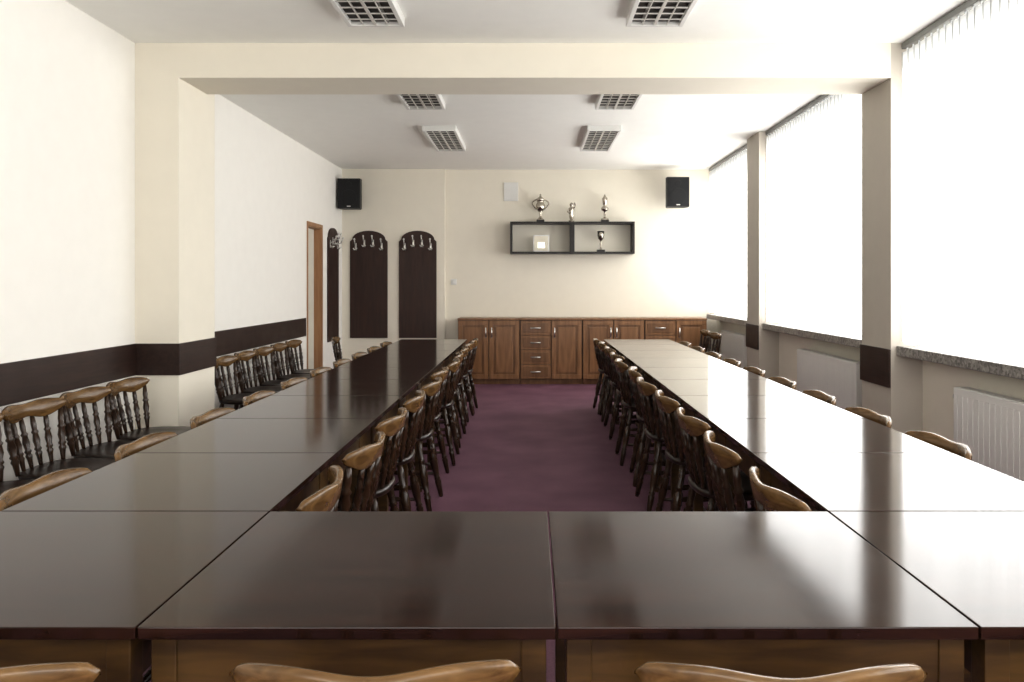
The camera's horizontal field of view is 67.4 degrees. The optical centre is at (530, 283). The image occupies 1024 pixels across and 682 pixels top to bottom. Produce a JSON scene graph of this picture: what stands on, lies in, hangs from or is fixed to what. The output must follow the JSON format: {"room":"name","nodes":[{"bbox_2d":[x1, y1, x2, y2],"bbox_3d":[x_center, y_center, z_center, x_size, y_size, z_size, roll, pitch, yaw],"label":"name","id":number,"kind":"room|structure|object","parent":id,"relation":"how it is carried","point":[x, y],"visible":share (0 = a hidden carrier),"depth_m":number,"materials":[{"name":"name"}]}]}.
{"room":"conference room","nodes":[
{"label":"conference room","id":0,"kind":"room"},
{"bbox_2d":[0,0,341,480],"bbox_3d":[-2.730,-0.125,4.675,0.200,2.950,12.150,0,0,0],"label":"wall","id":1,"kind":"structure","parent":0,"point":[67,78],"depth_m":4.64,"materials":[{"name":"white paint"}]},
{"bbox_2d":[0,344,135,406],"bbox_3d":[-2.623,0.500,1.850,0.014,0.210,6.500,0,0,0],"label":"trim","id":2,"kind":"structure","parent":1,"relation":"attached to","point":[24,380],"depth_m":4.29,"materials":[{"name":"brown wood"}]},
{"bbox_2d":[135,43,214,429],"bbox_3d":[-2.485,-0.125,5.390,0.290,2.950,0.580,0,0,0],"label":"pilaster","id":3,"kind":"object","parent":1,"relation":"attached to","point":[175,120],"visible":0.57,"depth_m":5.10,"materials":[{"name":"beige paint"}]},
{"bbox_2d":[136,337,215,374],"bbox_3d":[-2.471,0.500,5.383,0.290,0.210,0.594,0,0,0],"label":"trim","id":4,"kind":"structure","parent":3,"relation":"attached to","point":[187,357],"depth_m":5.09,"materials":[{"name":"brown wood"}]},
{"bbox_2d":[215,318,305,356],"bbox_3d":[-2.623,0.500,7.310,0.014,0.210,3.260,0,0,0],"label":"trim","id":5,"kind":"structure","parent":1,"relation":"attached to","point":[228,341],"depth_m":7.35,"materials":[{"name":"brown wood"}]},
{"bbox_2d":[307,221,322,368],"bbox_3d":[-2.724,0.305,9.332,0.212,2.090,0.665,0,0,0],"label":"door","id":6,"kind":"structure","parent":1,"relation":"in","point":[314,230],"depth_m":9.60,"materials":[{"name":"beige wood"}]},
{"bbox_2d":[327,228,343,341],"bbox_3d":[-2.571,0.005,10.160,0.116,1.490,0.520,0,0,0],"label":"panel","id":7,"kind":"object","parent":1,"relation":"attached to","point":[333,243],"visible":1,"depth_m":10.09,"materials":[{"name":"brown wood"}]},
{"bbox_2d":[338,178,361,209],"bbox_3d":[-2.450,-1.220,10.504,0.300,0.400,0.372,0,0,0],"label":"wall speaker","id":8,"kind":"object","parent":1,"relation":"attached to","point":[349,189],"visible":1,"depth_m":10.32,"materials":[{"name":"plastic"}]},
{"bbox_2d":[143,384,750,681],"bbox_3d":[0.035,1.410,4.675,5.730,0.120,12.550,0,0,0],"label":"floor","id":9,"kind":"structure","parent":0,"point":[525,447],"depth_m":5.81,"materials":[{"name":"purple carpet"}]},
{"bbox_2d":[0,413,32,494],"bbox_3d":[-2.294,0.968,3.350,0.453,0.769,0.460,0,0,-1],"label":"dining chair","id":10,"kind":"object","parent":9,"relation":"on","point":[4,485],"visible":0.16,"depth_m":3.51,"materials":[{"name":"brown wood"}]},
{"bbox_2d":[0,662,100,681],"bbox_3d":[-0.905,0.968,1.371,0.460,0.769,0.453,0,0,1],"label":"dining chair","id":11,"kind":"object","parent":9,"relation":"on","point":[60,671],"visible":1,"depth_m":1.18,"materials":[{"name":"brown wood"}]},
{"bbox_2d":[1,398,114,479],"bbox_3d":[-2.294,0.968,3.791,0.453,0.769,0.460,0,0,3],"label":"dining chair","id":12,"kind":"object","parent":9,"relation":"on","point":[44,407],"visible":0.53,"depth_m":3.82,"materials":[{"name":"brown wood"}]},
{"bbox_2d":[0,468,151,681],"bbox_3d":[-1.276,0.968,2.280,0.453,0.769,0.460,0,0,-1],"label":"dining chair","id":13,"kind":"object","parent":9,"relation":"on","point":[13,496],"visible":0.1,"depth_m":2.30,"materials":[{"name":"brown wood"}]},
{"bbox_2d":[59,386,132,457],"bbox_3d":[-2.294,0.968,4.231,0.453,0.769,0.459,0,0,2],"label":"dining chair","id":14,"kind":"object","parent":9,"relation":"on","point":[92,395],"visible":0.45,"depth_m":4.25,"materials":[{"name":"brown wood"}]},
{"bbox_2d":[0,511,268,681],"bbox_3d":[-1.048,0.975,1.685,0.711,0.750,0.686,0,0,0],"label":"conference table","id":15,"kind":"object","parent":9,"relation":"on","point":[76,586],"visible":0.7,"depth_m":1.59,"materials":[{"name":"brown wood"}]},
{"bbox_2d":[114,432,177,461],"bbox_3d":[-1.276,0.968,2.880,0.453,0.769,0.460,0,0,0],"label":"dining chair","id":16,"kind":"object","parent":9,"relation":"on","point":[125,450],"visible":0.06,"depth_m":2.91,"materials":[{"name":"brown wood"}]},
{"bbox_2d":[106,377,190,440],"bbox_3d":[-2.294,0.968,4.670,0.453,0.769,0.460,0,0,2],"label":"dining chair","id":17,"kind":"object","parent":9,"relation":"on","point":[132,384],"visible":0.48,"depth_m":4.70,"materials":[{"name":"brown wood"}]},
{"bbox_2d":[2,453,335,511],"bbox_3d":[-1.048,0.975,2.380,0.711,0.750,0.696,0,0,0],"label":"conference table","id":18,"kind":"object","parent":9,"relation":"on","point":[269,482],"visible":0.44,"depth_m":2.31,"materials":[{"name":"brown wood"}]},
{"bbox_2d":[190,407,235,428],"bbox_3d":[-1.276,0.968,3.480,0.453,0.769,0.459,0,0,1],"label":"dining chair","id":19,"kind":"object","parent":9,"relation":"on","point":[195,421],"visible":0.12,"depth_m":3.53,"materials":[{"name":"brown wood"}]},
{"bbox_2d":[215,355,252,409],"bbox_3d":[-2.294,0.968,6.150,0.453,0.769,0.459,0,0,1],"label":"dining chair","id":20,"kind":"object","parent":9,"relation":"on","point":[226,361],"visible":0.49,"depth_m":6.18,"materials":[{"name":"brown wood"}]},
{"bbox_2d":[137,419,375,508],"bbox_3d":[-1.048,0.975,3.080,0.711,0.750,0.696,0,0,0],"label":"conference table","id":21,"kind":"object","parent":9,"relation":"on","point":[341,437],"visible":0.5,"depth_m":3.04,"materials":[{"name":"brown wood"}]},
{"bbox_2d":[234,351,280,408],"bbox_3d":[-2.294,0.968,6.600,0.453,0.769,0.459,0,0,0],"label":"dining chair","id":22,"kind":"object","parent":9,"relation":"on","point":[243,356],"visible":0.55,"depth_m":6.63,"materials":[{"name":"brown wood"}]},
{"bbox_2d":[242,390,275,406],"bbox_3d":[-1.276,0.968,4.080,0.453,0.769,0.459,0,0,-1],"label":"dining chair","id":23,"kind":"object","parent":9,"relation":"on","point":[247,400],"visible":0.08,"depth_m":4.13,"materials":[{"name":"brown wood"}]},
{"bbox_2d":[253,346,286,385],"bbox_3d":[-2.294,0.968,7.050,0.453,0.769,0.459,0,0,2],"label":"dining chair","id":24,"kind":"object","parent":9,"relation":"on","point":[266,350],"visible":0.49,"depth_m":7.08,"materials":[{"name":"brown wood"}]},
{"bbox_2d":[270,343,310,379],"bbox_3d":[-2.294,0.968,7.500,0.453,0.769,0.459,0,0,-1],"label":"dining chair","id":25,"kind":"object","parent":9,"relation":"on","point":[278,347],"visible":0.43,"depth_m":7.54,"materials":[{"name":"brown wood"}]},
{"bbox_2d":[285,339,314,373],"bbox_3d":[-2.294,0.968,7.950,0.453,0.769,0.459,0,0,1],"label":"dining chair","id":26,"kind":"object","parent":9,"relation":"on","point":[294,343],"visible":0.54,"depth_m":7.99,"materials":[{"name":"brown wood"}]},
{"bbox_2d":[217,396,401,510],"bbox_3d":[-1.048,0.975,3.780,0.711,0.750,0.696,0,0,0],"label":"conference table","id":27,"kind":"object","parent":9,"relation":"on","point":[380,408],"visible":0.52,"depth_m":3.73,"materials":[{"name":"brown wood"}]},
{"bbox_2d":[296,465,343,510],"bbox_3d":[-0.799,0.968,2.301,0.453,0.769,0.460,0,0,-4],"label":"dining chair","id":28,"kind":"object","parent":9,"relation":"on","point":[326,498],"visible":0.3,"depth_m":2.22,"materials":[{"name":"brown wood"}]},
{"bbox_2d":[271,379,420,510],"bbox_3d":[-1.048,0.975,4.480,0.711,0.750,0.696,0,0,0],"label":"conference table","id":29,"kind":"object","parent":9,"relation":"on","point":[406,388],"visible":0.4,"depth_m":4.41,"materials":[{"name":"brown wood"}]},
{"bbox_2d":[138,511,555,681],"bbox_3d":[-0.323,0.975,1.685,0.731,0.750,0.686,0,0,0],"label":"conference table","id":30,"kind":"object","parent":9,"relation":"on","point":[353,593],"visible":1,"depth_m":1.46,"materials":[{"name":"brown wood"}]},
{"bbox_2d":[337,431,384,510],"bbox_3d":[-0.788,0.968,2.899,0.453,0.769,0.460,0,0,4],"label":"dining chair","id":31,"kind":"object","parent":9,"relation":"on","point":[367,456],"visible":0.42,"depth_m":2.77,"materials":[{"name":"brown wood"}]},
{"bbox_2d":[310,367,434,491],"bbox_3d":[-1.048,0.975,5.180,0.711,0.750,0.696,0,0,0],"label":"conference table","id":32,"kind":"object","parent":9,"relation":"on","point":[423,373],"visible":0.4,"depth_m":5.15,"materials":[{"name":"brown wood"}]},
{"bbox_2d":[339,407,406,510],"bbox_3d":[-0.800,0.968,3.499,0.453,0.769,0.460,0,0,2],"label":"dining chair","id":33,"kind":"object","parent":9,"relation":"on","point":[393,426],"visible":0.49,"depth_m":3.42,"materials":[{"name":"brown wood"}]},
{"bbox_2d":[229,659,520,681],"bbox_3d":[-0.250,0.968,1.371,0.459,0.769,0.453,0,0,-2],"label":"dining chair","id":34,"kind":"object","parent":9,"relation":"on","point":[494,670],"visible":1,"depth_m":1.17,"materials":[{"name":"brown wood"}]},
{"bbox_2d":[338,390,424,510],"bbox_3d":[-0.796,0.968,4.100,0.453,0.769,0.460,0,0,-1],"label":"dining chair","id":35,"kind":"object","parent":9,"relation":"on","point":[414,405],"visible":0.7,"depth_m":3.98,"materials":[{"name":"brown wood"}]},
{"bbox_2d":[338,358,445,469],"bbox_3d":[-1.048,0.975,5.880,0.711,0.750,0.696,0,0,0],"label":"conference table","id":36,"kind":"object","parent":9,"relation":"on","point":[437,363],"visible":0.38,"depth_m":5.87,"materials":[{"name":"brown wood"}]},
{"bbox_2d":[365,377,442,510],"bbox_3d":[-0.776,0.968,4.699,0.453,0.769,0.460,0,0,3],"label":"dining chair","id":37,"kind":"object","parent":9,"relation":"on","point":[432,389],"visible":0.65,"depth_m":4.57,"materials":[{"name":"brown wood"}]},
{"bbox_2d":[359,351,453,420],"bbox_3d":[-1.048,0.975,6.580,0.711,0.750,0.696,0,0,0],"label":"conference table","id":38,"kind":"object","parent":9,"relation":"on","point":[375,354],"visible":0.37,"depth_m":6.54,"materials":[{"name":"brown wood"}]},
{"bbox_2d":[376,344,460,406],"bbox_3d":[-1.048,0.975,7.280,0.711,0.750,0.696,0,0,0],"label":"conference table","id":39,"kind":"object","parent":9,"relation":"on","point":[392,347],"visible":0.37,"depth_m":7.26,"materials":[{"name":"brown wood"}]},
{"bbox_2d":[408,367,449,477],"bbox_3d":[-0.800,0.968,5.299,0.453,0.769,0.459,0,0,3],"label":"dining chair","id":40,"kind":"object","parent":9,"relation":"on","point":[443,373],"visible":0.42,"depth_m":5.32,"materials":[{"name":"brown wood"}]},
{"bbox_2d":[392,339,466,394],"bbox_3d":[-1.048,0.975,7.980,0.711,0.750,0.696,0,0,0],"label":"conference table","id":41,"kind":"object","parent":9,"relation":"on","point":[462,342],"visible":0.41,"depth_m":8.02,"materials":[{"name":"brown wood"}]},
{"bbox_2d":[414,358,459,465],"bbox_3d":[-0.772,0.968,5.900,0.453,0.769,0.459,0,0,-1],"label":"dining chair","id":42,"kind":"object","parent":9,"relation":"on","point":[450,428],"visible":0.6,"depth_m":5.76,"materials":[{"name":"brown wood"}]},
{"bbox_2d":[426,351,463,447],"bbox_3d":[-0.798,0.968,6.501,0.453,0.769,0.459,0,0,-4],"label":"dining chair","id":43,"kind":"object","parent":9,"relation":"on","point":[459,354],"visible":0.3,"depth_m":6.42,"materials":[{"name":"brown wood"}]},
{"bbox_2d":[440,346,468,433],"bbox_3d":[-0.804,0.968,7.101,0.453,0.769,0.460,0,0,-4],"label":"dining chair","id":44,"kind":"object","parent":9,"relation":"on","point":[460,403],"visible":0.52,"depth_m":6.98,"materials":[{"name":"brown wood"}]},
{"bbox_2d":[460,341,473,421],"bbox_3d":[-0.802,0.968,7.699,0.453,0.769,0.460,0,0,3],"label":"dining chair","id":45,"kind":"object","parent":9,"relation":"on","point":[470,344],"visible":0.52,"depth_m":7.64,"materials":[{"name":"brown wood"}]},
{"bbox_2d":[466,338,477,413],"bbox_3d":[-0.787,0.968,8.160,0.453,0.769,0.460,0,0,1],"label":"dining chair","id":46,"kind":"object","parent":9,"relation":"on","point":[471,385],"visible":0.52,"depth_m":8.11,"materials":[{"name":"brown wood"}]},
{"bbox_2d":[458,317,519,383],"bbox_3d":[-0.566,0.905,10.498,0.838,0.890,0.453,0,0,0],"label":"base cabinet","id":47,"kind":"object","parent":9,"relation":"on","point":[497,359],"visible":0.88,"depth_m":10.30,"materials":[{"name":"brown wood"}]},
{"bbox_2d":[520,317,581,383],"bbox_3d":[0.271,0.905,10.498,0.838,0.890,0.453,0,0,0],"label":"base cabinet","id":48,"kind":"object","parent":9,"relation":"on","point":[550,347],"visible":1,"depth_m":10.31,"materials":[{"name":"brown wood"}]},
{"bbox_2d":[581,317,644,383],"bbox_3d":[1.109,0.905,10.498,0.838,0.890,0.453,0,0,0],"label":"base cabinet","id":49,"kind":"object","parent":9,"relation":"on","point":[601,328],"visible":0.6,"depth_m":10.30,"materials":[{"name":"brown wood"}]},
{"bbox_2d":[598,341,629,421],"bbox_3d":[0.902,0.968,7.701,0.453,0.769,0.460,0,0,3],"label":"dining chair","id":50,"kind":"object","parent":9,"relation":"on","point":[602,344],"visible":0.43,"depth_m":7.58,"materials":[{"name":"brown wood"}]},
{"bbox_2d":[593,338,636,413],"bbox_3d":[0.887,0.968,8.159,0.453,0.769,0.459,0,0,-2],"label":"dining chair","id":51,"kind":"object","parent":9,"relation":"on","point":[595,340],"visible":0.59,"depth_m":8.10,"materials":[{"name":"brown wood"}]},
{"bbox_2d":[604,346,636,432],"bbox_3d":[0.904,0.968,7.100,0.453,0.769,0.459,0,0,-2],"label":"dining chair","id":52,"kind":"object","parent":9,"relation":"on","point":[607,350],"visible":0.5,"depth_m":7.05,"materials":[{"name":"brown wood"}]},
{"bbox_2d":[609,352,652,447],"bbox_3d":[0.898,0.968,6.499,0.453,0.769,0.460,0,0,-4],"label":"dining chair","id":53,"kind":"object","parent":9,"relation":"on","point":[613,356],"visible":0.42,"depth_m":6.53,"materials":[{"name":"brown wood"}]},
{"bbox_2d":[615,358,665,465],"bbox_3d":[0.872,0.968,5.900,0.453,0.769,0.459,0,0,1],"label":"dining chair","id":54,"kind":"object","parent":9,"relation":"on","point":[624,383],"visible":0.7,"depth_m":5.77,"materials":[{"name":"brown wood"}]},
{"bbox_2d":[604,339,678,413],"bbox_3d":[1.143,0.975,7.980,0.711,0.750,0.696,0,0,0],"label":"conference table","id":55,"kind":"object","parent":9,"relation":"on","point":[608,342],"visible":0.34,"depth_m":8.02,"materials":[{"name":"brown wood"}]},
{"bbox_2d":[610,344,696,423],"bbox_3d":[1.143,0.975,7.280,0.711,0.750,0.696,0,0,0],"label":"conference table","id":56,"kind":"object","parent":9,"relation":"on","point":[617,347],"visible":0.4,"depth_m":7.26,"materials":[{"name":"brown wood"}]},
{"bbox_2d":[628,366,687,486],"bbox_3d":[0.900,0.968,5.301,0.453,0.769,0.460,0,0,4],"label":"dining chair","id":57,"kind":"object","parent":9,"relation":"on","point":[639,441],"visible":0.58,"depth_m":5.20,"materials":[{"name":"brown wood"}]},
{"bbox_2d":[618,351,713,420],"bbox_3d":[1.143,0.975,6.580,0.711,0.750,0.696,0,0,0],"label":"conference table","id":58,"kind":"object","parent":9,"relation":"on","point":[626,354],"visible":0.34,"depth_m":6.54,"materials":[{"name":"brown wood"}]},
{"bbox_2d":[642,317,706,346],"bbox_3d":[1.946,0.905,10.498,0.838,0.890,0.453,0,0,0],"label":"base cabinet","id":59,"kind":"object","parent":9,"relation":"on","point":[676,329],"visible":0.46,"depth_m":10.31,"materials":[{"name":"brown wood"}]},
{"bbox_2d":[635,377,718,510],"bbox_3d":[0.876,0.968,4.699,0.453,0.769,0.460,0,0,-2],"label":"dining chair","id":60,"kind":"object","parent":9,"relation":"on","point":[653,431],"visible":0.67,"depth_m":4.57,"materials":[{"name":"brown wood"}]},
{"bbox_2d":[628,358,736,469],"bbox_3d":[1.143,0.975,5.880,0.711,0.750,0.696,0,0,0],"label":"conference table","id":61,"kind":"object","parent":9,"relation":"on","point":[637,362],"visible":0.3,"depth_m":5.87,"materials":[{"name":"brown wood"}]},
{"bbox_2d":[655,390,747,510],"bbox_3d":[0.896,0.968,4.100,0.453,0.769,0.459,0,0,-1],"label":"dining chair","id":62,"kind":"object","parent":9,"relation":"on","point":[674,453],"visible":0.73,"depth_m":3.98,"materials":[{"name":"brown wood"}]},
{"bbox_2d":[640,367,766,491],"bbox_3d":[1.143,0.975,5.180,0.711,0.750,0.696,0,0,0],"label":"conference table","id":63,"kind":"object","parent":9,"relation":"on","point":[651,374],"visible":0.33,"depth_m":5.15,"materials":[{"name":"brown wood"}]},
{"bbox_2d":[708,332,721,353],"bbox_3d":[2.034,0.968,9.151,0.453,0.769,0.459,0,0,-2],"label":"dining chair","id":64,"kind":"object","parent":9,"relation":"on","point":[714,335],"visible":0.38,"depth_m":9.24,"materials":[{"name":"brown wood"}]},
{"bbox_2d":[676,407,754,510],"bbox_3d":[0.900,0.968,3.499,0.453,0.769,0.460,0,0,-3],"label":"dining chair","id":65,"kind":"object","parent":9,"relation":"on","point":[699,481],"visible":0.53,"depth_m":3.40,"materials":[{"name":"brown wood"}]},
{"bbox_2d":[703,430,755,510],"bbox_3d":[0.888,0.968,2.900,0.453,0.769,0.459,0,0,1],"label":"dining chair","id":66,"kind":"object","parent":9,"relation":"on","point":[719,456],"visible":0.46,"depth_m":2.79,"materials":[{"name":"brown wood"}]},
{"bbox_2d":[656,379,808,509],"bbox_3d":[1.143,0.975,4.480,0.711,0.750,0.696,0,0,0],"label":"conference table","id":67,"kind":"object","parent":9,"relation":"on","point":[671,388],"visible":0.41,"depth_m":4.41,"materials":[{"name":"brown wood"}]},
{"bbox_2d":[721,330,746,368],"bbox_3d":[2.536,0.975,9.505,0.126,0.748,1.110,0,0,0],"label":"radiator","id":68,"kind":"object","parent":9,"relation":"on","point":[733,344],"visible":0.53,"depth_m":9.34,"materials":[{"name":"white metal"}]},
{"bbox_2d":[549,511,978,681],"bbox_3d":[0.415,0.975,1.685,0.736,0.750,0.686,0,0,0],"label":"conference table","id":69,"kind":"object","parent":9,"relation":"on","point":[781,594],"visible":0.99,"depth_m":1.46,"materials":[{"name":"brown wood"}]},
{"bbox_2d":[677,396,865,510],"bbox_3d":[1.143,0.975,3.780,0.711,0.750,0.696,0,0,0],"label":"conference table","id":70,"kind":"object","parent":9,"relation":"on","point":[703,408],"visible":0.47,"depth_m":3.74,"materials":[{"name":"brown wood"}]},
{"bbox_2d":[634,662,927,681],"bbox_3d":[0.395,0.968,1.366,0.459,0.769,0.453,0,0,1],"label":"dining chair","id":71,"kind":"object","parent":9,"relation":"on","point":[649,671],"visible":1,"depth_m":1.17,"materials":[{"name":"brown wood"}]},
{"bbox_2d":[749,466,812,510],"bbox_3d":[0.899,0.968,2.300,0.453,0.769,0.459,0,0,-2],"label":"dining chair","id":72,"kind":"object","parent":9,"relation":"on","point":[766,498],"visible":0.18,"depth_m":2.21,"materials":[{"name":"brown wood"}]},
{"bbox_2d":[802,390,836,405],"bbox_3d":[1.371,0.968,4.100,0.453,0.769,0.459,0,0,1],"label":"dining chair","id":73,"kind":"object","parent":9,"relation":"on","point":[820,395],"visible":0.08,"depth_m":4.15,"materials":[{"name":"brown wood"}]},
{"bbox_2d":[707,419,950,508],"bbox_3d":[1.143,0.975,3.080,0.711,0.750,0.696,0,0,0],"label":"conference table","id":74,"kind":"object","parent":9,"relation":"on","point":[745,437],"visible":0.51,"depth_m":3.04,"materials":[{"name":"brown wood"}]},
{"bbox_2d":[797,349,861,408],"bbox_3d":[2.536,0.975,6.530,0.126,0.748,1.360,0,0,0],"label":"radiator","id":75,"kind":"object","parent":9,"relation":"on","point":[839,377],"visible":0.6,"depth_m":6.32,"materials":[{"name":"white metal"}]},
{"bbox_2d":[844,407,891,427],"bbox_3d":[1.371,0.968,3.500,0.453,0.769,0.460,0,0,-1],"label":"dining chair","id":76,"kind":"object","parent":9,"relation":"on","point":[885,420],"visible":0.09,"depth_m":3.54,"materials":[{"name":"brown wood"}]},
{"bbox_2d":[753,453,1023,681],"bbox_3d":[1.143,0.975,2.380,0.711,0.750,0.696,0,0,0],"label":"conference table","id":77,"kind":"object","parent":9,"relation":"on","point":[828,482],"visible":0.59,"depth_m":2.33,"materials":[{"name":"brown wood"}]},
{"bbox_2d":[829,511,1023,681],"bbox_3d":[1.143,0.975,1.685,0.711,0.750,0.686,0,0,0],"label":"conference table","id":78,"kind":"object","parent":9,"relation":"on","point":[973,561],"visible":0.61,"depth_m":1.66,"materials":[{"name":"brown wood"}]},
{"bbox_2d":[904,431,971,460],"bbox_3d":[1.371,0.968,2.900,0.453,0.769,0.459,0,0,-1],"label":"dining chair","id":79,"kind":"object","parent":9,"relation":"on","point":[960,449],"visible":0.11,"depth_m":2.93,"materials":[{"name":"brown wood"}]},
{"bbox_2d":[953,387,1023,480],"bbox_3d":[2.536,0.975,3.755,0.126,0.748,1.610,0,0,0],"label":"radiator","id":80,"kind":"object","parent":9,"relation":"on","point":[990,424],"visible":0.55,"depth_m":4.13,"materials":[{"name":"white metal"}]},
{"bbox_2d":[65,0,986,169],"bbox_3d":[0.035,-1.675,4.675,5.730,0.150,12.550,0,0,0],"label":"ceiling","id":81,"kind":"structure","parent":0,"point":[350,131],"depth_m":5.05,"materials":[{"name":"paint"}]},
{"bbox_2d":[329,0,404,26],"bbox_3d":[-0.930,-1.573,4.020,0.340,0.055,1.200,0,0,0],"label":"fluorescent ceiling light","id":82,"kind":"object","parent":81,"relation":"attached to","point":[355,13],"visible":1,"depth_m":4.42,"materials":[{"name":"white metal"}]},
{"bbox_2d":[396,94,444,109],"bbox_3d":[-0.930,-1.573,6.220,0.340,0.055,1.200,0,0,0],"label":"fluorescent ceiling light","id":83,"kind":"object","parent":81,"relation":"attached to","point":[410,101],"visible":0.4,"depth_m":6.58,"materials":[{"name":"white metal"}]},
{"bbox_2d":[422,125,465,150],"bbox_3d":[-0.930,-1.573,8.350,0.340,0.055,1.200,0,0,0],"label":"fluorescent ceiling light","id":84,"kind":"object","parent":81,"relation":"attached to","point":[441,137],"visible":1,"depth_m":8.18,"materials":[{"name":"white metal"}]},
{"bbox_2d":[179,43,890,93],"bbox_3d":[0.025,-1.485,5.325,4.730,0.230,0.450,0,0,0],"label":"ceiling beam","id":85,"kind":"structure","parent":81,"relation":"attached to","point":[212,68],"depth_m":5.10,"materials":[{"name":"beige paint"}]},
{"bbox_2d":[580,125,620,150],"bbox_3d":[0.740,-1.573,8.350,0.340,0.055,1.200,0,0,0],"label":"fluorescent ceiling light","id":86,"kind":"object","parent":81,"relation":"attached to","point":[596,137],"visible":1,"depth_m":8.18,"materials":[{"name":"white metal"}]},
{"bbox_2d":[595,94,641,109],"bbox_3d":[0.740,-1.573,6.220,0.340,0.055,1.200,0,0,0],"label":"fluorescent ceiling light","id":87,"kind":"object","parent":81,"relation":"attached to","point":[604,101],"visible":0.37,"depth_m":6.58,"materials":[{"name":"white metal"}]},
{"bbox_2d":[626,0,697,26],"bbox_3d":[0.740,-1.573,4.020,0.340,0.055,1.200,0,0,0],"label":"fluorescent ceiling light","id":88,"kind":"object","parent":81,"relation":"attached to","point":[641,13],"visible":1,"depth_m":4.42,"materials":[{"name":"white metal"}]},
{"bbox_2d":[709,144,746,317],"bbox_3d":[2.478,-0.604,9.560,0.045,1.983,2.114,0,0,0],"label":"vertical blinds","id":89,"kind":"object","parent":81,"relation":"hanging from","point":[728,182],"visible":0.88,"depth_m":9.63,"materials":[{"name":"fabric"}]},
{"bbox_2d":[766,94,861,334],"bbox_3d":[2.478,-0.604,6.801,0.045,1.983,2.493,0,0,0],"label":"vertical blinds","id":90,"kind":"object","parent":81,"relation":"hanging from","point":[814,161],"visible":0.8,"depth_m":6.60,"materials":[{"name":"fabric"}]},
{"bbox_2d":[902,0,1023,360],"bbox_3d":[2.478,-0.604,3.925,0.045,1.982,2.342,0,0,0],"label":"vertical blinds","id":91,"kind":"object","parent":81,"relation":"hanging from","point":[963,81],"visible":1,"depth_m":4.37,"materials":[{"name":"fabric"}]},
{"bbox_2d":[342,169,716,360],"bbox_3d":[0.035,-0.125,10.820,5.730,2.950,0.260,0,0,0],"label":"wall","id":92,"kind":"structure","parent":0,"point":[467,214],"depth_m":10.75,"materials":[{"name":"beige paint"}]},
{"bbox_2d":[350,231,387,337],"bbox_3d":[-2.255,0.005,10.631,0.520,1.490,0.116,0,0,0],"label":"panel","id":93,"kind":"object","parent":92,"relation":"attached to","point":[368,249],"visible":1,"depth_m":10.67,"materials":[{"name":"brown wood"}]},
{"bbox_2d":[399,231,436,337],"bbox_3d":[-1.575,0.005,10.631,0.520,1.490,0.116,0,0,0],"label":"panel","id":94,"kind":"object","parent":92,"relation":"attached to","point":[417,249],"visible":1,"depth_m":10.67,"materials":[{"name":"brown wood"}]},
{"bbox_2d":[504,182,517,200],"bbox_3d":[-0.280,-1.290,10.740,0.200,0.260,0.020,0,0,0],"label":"air vent","id":95,"kind":"object","parent":92,"relation":"in","point":[510,188],"visible":1,"depth_m":10.73,"materials":[{"name":"white plastic"}]},
{"bbox_2d":[510,222,634,253],"bbox_3d":[0.568,-0.635,10.630,1.705,0.440,0.240,0,0,0],"label":"wall shelf","id":96,"kind":"object","parent":92,"relation":"attached to","point":[572,224],"visible":1,"depth_m":10.51,"materials":[{"name":"black wood"}]},
{"bbox_2d":[533,235,548,251],"bbox_3d":[0.140,-0.559,10.606,0.220,0.230,0.068,0,0,0],"label":"framed certificate","id":97,"kind":"object","parent":96,"relation":"on","point":[540,242],"visible":1,"depth_m":10.57,"materials":[{"name":"white paper"}]},
{"bbox_2d":[666,177,688,207],"bbox_3d":[1.980,-1.240,10.534,0.300,0.400,0.432,0,0,0],"label":"wall speaker","id":98,"kind":"object","parent":92,"relation":"attached to","point":[677,188],"visible":1,"depth_m":10.32,"materials":[{"name":"plastic"}]},
{"bbox_2d":[747,131,778,378],"bbox_3d":[2.495,-0.125,8.275,0.210,2.950,0.450,0,0,0],"label":"column","id":99,"kind":"structure","parent":0,"point":[766,358],"depth_m":8.10,"materials":[{"name":"paint"}]},
{"bbox_2d":[746,323,758,349],"bbox_3d":[2.383,0.562,8.275,0.014,0.255,0.450,0,0,0],"label":"trim","id":100,"kind":"structure","parent":99,"relation":"attached to","point":[752,331],"depth_m":8.24,"materials":[{"name":"brown wood"}]},
{"bbox_2d":[717,313,1023,440],"bbox_3d":[2.725,-0.125,4.675,0.250,2.950,12.150,0,0,0],"label":"wall","id":101,"kind":"structure","parent":0,"point":[939,380],"depth_m":4.94,"materials":[{"name":"beige paint"}]},
{"bbox_2d":[706,314,746,325],"bbox_3d":[2.522,0.442,9.560,0.195,0.064,2.116,0,0,0],"label":"window sill","id":102,"kind":"structure","parent":101,"relation":"attached to","point":[720,317],"depth_m":9.53,"materials":[{"name":"stone"}]},
{"bbox_2d":[763,323,861,347],"bbox_3d":[2.522,0.442,6.800,0.195,0.064,2.496,0,0,0],"label":"window sill","id":103,"kind":"structure","parent":101,"relation":"attached to","point":[852,340],"depth_m":6.59,"materials":[{"name":"stone"}]},
{"bbox_2d":[897,346,1023,379],"bbox_3d":[2.522,0.442,3.925,0.195,0.064,2.346,0,0,0],"label":"window sill","id":104,"kind":"structure","parent":101,"relation":"attached to","point":[1005,367],"depth_m":4.33,"materials":[{"name":"stone"}]},
{"bbox_2d":[862,43,922,432],"bbox_3d":[2.495,-0.125,5.325,0.210,2.950,0.450,0,0,0],"label":"column","id":105,"kind":"structure","parent":0,"point":[902,402],"depth_m":5.16,"materials":[{"name":"paint"}]},
{"bbox_2d":[860,344,890,387],"bbox_3d":[2.383,0.562,5.325,0.014,0.255,0.450,0,0,0],"label":"trim","id":106,"kind":"structure","parent":105,"relation":"attached to","point":[875,362],"depth_m":5.30,"materials":[{"name":"brown wood"}]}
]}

